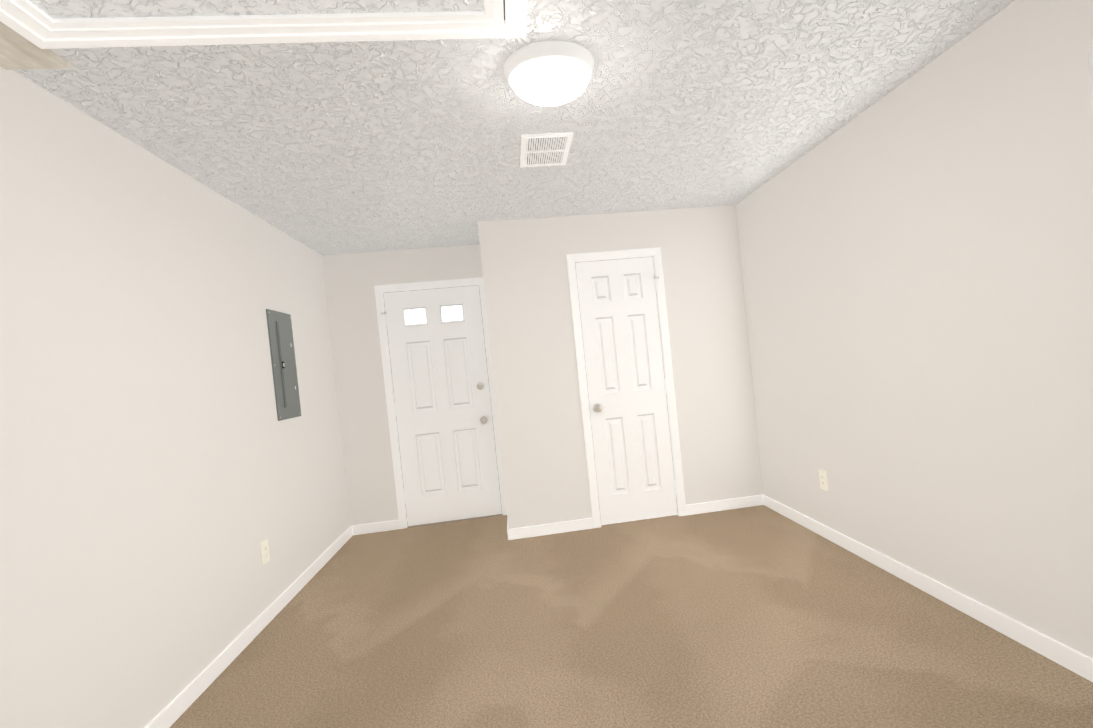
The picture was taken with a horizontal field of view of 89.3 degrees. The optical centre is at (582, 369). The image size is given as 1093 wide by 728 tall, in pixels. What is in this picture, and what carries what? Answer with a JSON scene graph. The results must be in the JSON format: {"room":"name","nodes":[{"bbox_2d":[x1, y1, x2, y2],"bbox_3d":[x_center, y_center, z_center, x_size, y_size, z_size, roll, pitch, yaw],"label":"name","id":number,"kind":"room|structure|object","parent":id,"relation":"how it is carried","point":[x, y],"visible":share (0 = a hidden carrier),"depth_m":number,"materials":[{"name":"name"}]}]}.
{"room":"empty living room","nodes":[
{"label":"empty living room","id":0,"kind":"room"},
{"bbox_2d":[0,66,350,727],"bbox_3d":[-1.747,0.234,1.459,0.140,2.400,6.820,-6,1,-7],"label":"wall","id":1,"kind":"structure","parent":0,"point":[164,472],"depth_m":2.19,"materials":[{"name":"white paint"}]},
{"bbox_2d":[0,21,70,69],"bbox_3d":[-1.681,-0.969,1.290,0.189,0.014,0.970,-6,1,-7],"label":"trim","id":2,"kind":"structure","parent":1,"relation":"attached to","point":[18,51],"depth_m":1.70,"materials":[{"name":"beige wood"}]},
{"bbox_2d":[145,526,352,727],"bbox_3d":[-1.556,1.380,1.485,0.013,0.082,6.540,-6,1,-7],"label":"baseboard","id":3,"kind":"structure","parent":1,"relation":"attached to","point":[174,710],"depth_m":2.73,"materials":[{"name":"white wood"}]},
{"bbox_2d":[260,539,269,564],"bbox_3d":[-1.807,1.037,3.146,0.009,0.124,0.079,-6,1,-7],"label":"electrical outlet","id":4,"kind":"object","parent":1,"relation":"attached to","point":[265,552],"visible":1,"depth_m":3.13,"materials":[{"name":"white plastic"}]},
{"bbox_2d":[266,309,300,420],"bbox_3d":[-1.976,-0.030,3.673,0.023,0.710,0.370,-6,1,-7],"label":"breaker panel","id":5,"kind":"object","parent":1,"relation":"attached to","point":[283,362],"visible":1,"depth_m":3.63,"materials":[{"name":"grey metal"}]},
{"bbox_2d":[322,244,482,525],"bbox_3d":[-0.437,0.054,4.995,3.380,2.400,0.140,-6,1,-7],"label":"wall","id":6,"kind":"structure","parent":0,"point":[351,280],"depth_m":4.74,"materials":[{"name":"white paint"}]},
{"bbox_2d":[352,520,399,534],"bbox_3d":[-1.773,1.355,4.748,0.393,0.082,0.013,-6,1,-7],"label":"baseboard","id":7,"kind":"structure","parent":6,"relation":"attached to","point":[375,527],"depth_m":4.74,"materials":[{"name":"white wood"}]},
{"bbox_2d":[374,277,506,528],"bbox_3d":[-1.227,0.281,4.885,0.943,2.107,0.156,-6,1,-7],"label":"door frame","id":8,"kind":"structure","parent":6,"relation":"attached to","point":[379,289],"depth_m":4.77,"materials":[{"name":"white wood"}]},
{"bbox_2d":[381,285,501,527],"bbox_3d":[-1.231,0.315,4.814,0.844,2.042,0.114,-6,1,-7],"label":"exterior door","id":9,"kind":"structure","parent":6,"relation":"in","point":[442,408],"depth_m":4.83,"materials":[{"name":"white wood"}]},
{"bbox_2d":[477,221,522,528],"bbox_3d":[-0.662,0.083,4.523,0.110,2.400,0.740,-6,1,-7],"label":"wall","id":10,"kind":"structure","parent":0,"point":[500,371],"depth_m":4.16,"materials":[{"name":"white paint"}]},
{"bbox_2d":[13,0,1014,254],"bbox_3d":[-0.124,-1.187,1.666,3.680,0.100,6.820,-6,1,-7],"label":"ceiling","id":11,"kind":"structure","parent":0,"point":[327,148],"depth_m":2.38,"materials":[{"name":"white paint"}]},
{"bbox_2d":[0,0,526,48],"bbox_3d":[-0.866,-1.042,1.400,1.460,0.034,0.720,-6,1,-7],"label":"attic hatch","id":12,"kind":"object","parent":11,"relation":"attached to","point":[48,24],"visible":1,"depth_m":1.64,"materials":[{"name":"white wood"}]},
{"bbox_2d":[520,132,573,167],"bbox_3d":[-0.197,-1.141,2.887,0.254,0.010,0.420,-6,1,-7],"label":"ceiling vent","id":13,"kind":"object","parent":11,"relation":"in","point":[546,149],"visible":1,"depth_m":2.86,"materials":[{"name":"white metal"}]},
{"bbox_2d":[504,41,593,105],"bbox_3d":[-0.120,-1.075,2.087,0.340,0.135,0.340,-6,1,-7],"label":"flush-mount ceiling light","id":14,"kind":"object","parent":11,"relation":"attached to","point":[548,73],"visible":1,"depth_m":1.99,"materials":[{"name":"white glass"}]},
{"bbox_2d":[492,205,762,526],"bbox_3d":[0.380,-0.019,4.339,1.920,2.400,0.110,-6,1,-7],"label":"wall","id":15,"kind":"structure","parent":0,"point":[709,345],"depth_m":4.29,"materials":[{"name":"white paint"}]},
{"bbox_2d":[507,518,593,539],"bbox_3d":[-0.242,1.210,4.199,0.657,0.082,0.013,-6,1,-7],"label":"baseboard","id":16,"kind":"structure","parent":15,"relation":"attached to","point":[548,529],"depth_m":4.19,"materials":[{"name":"white wood"}]},
{"bbox_2d":[575,257,677,524],"bbox_3d":[0.362,0.158,4.267,0.642,2.030,0.105,-6,1,-7],"label":"closet door","id":17,"kind":"structure","parent":15,"relation":"in","point":[627,391],"depth_m":4.28,"materials":[{"name":"white wood"}]},
{"bbox_2d":[566,247,686,528],"bbox_3d":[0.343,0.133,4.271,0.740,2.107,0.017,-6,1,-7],"label":"door frame","id":18,"kind":"structure","parent":15,"relation":"attached to","point":[572,259],"depth_m":4.25,"materials":[{"name":"white wood"}]},
{"bbox_2d":[686,495,762,514],"bbox_3d":[1.121,1.072,4.374,0.641,0.082,0.013,-6,1,-7],"label":"baseboard","id":19,"kind":"structure","parent":15,"relation":"attached to","point":[719,505],"depth_m":4.37,"materials":[{"name":"white wood"}]},
{"bbox_2d":[170,505,1092,727],"bbox_3d":[0.124,1.301,1.702,3.680,0.100,6.820,-6,1,-7],"label":"floor","id":20,"kind":"structure","parent":0,"point":[761,616],"depth_m":2.50,"materials":[{"name":"carpet"}]},
{"bbox_2d":[736,0,1092,658],"bbox_3d":[1.588,-0.121,3.058,0.160,2.400,4.500,-6,1,-7],"label":"wall","id":21,"kind":"structure","parent":0,"point":[916,252],"depth_m":2.37,"materials":[{"name":"white paint"}]},
{"bbox_2d":[819,469,827,490],"bbox_3d":[1.528,0.701,3.509,0.009,0.124,0.079,-6,1,-7],"label":"electrical outlet","id":22,"kind":"object","parent":21,"relation":"attached to","point":[823,480],"visible":1,"depth_m":3.50,"materials":[{"name":"white plastic"}]},
{"bbox_2d":[762,495,1092,681],"bbox_3d":[1.813,1.043,1.546,0.013,0.082,5.800,-6,1,-7],"label":"baseboard","id":23,"kind":"structure","parent":21,"relation":"attached to","point":[1072,660],"depth_m":2.47,"materials":[{"name":"white wood"}]}
]}

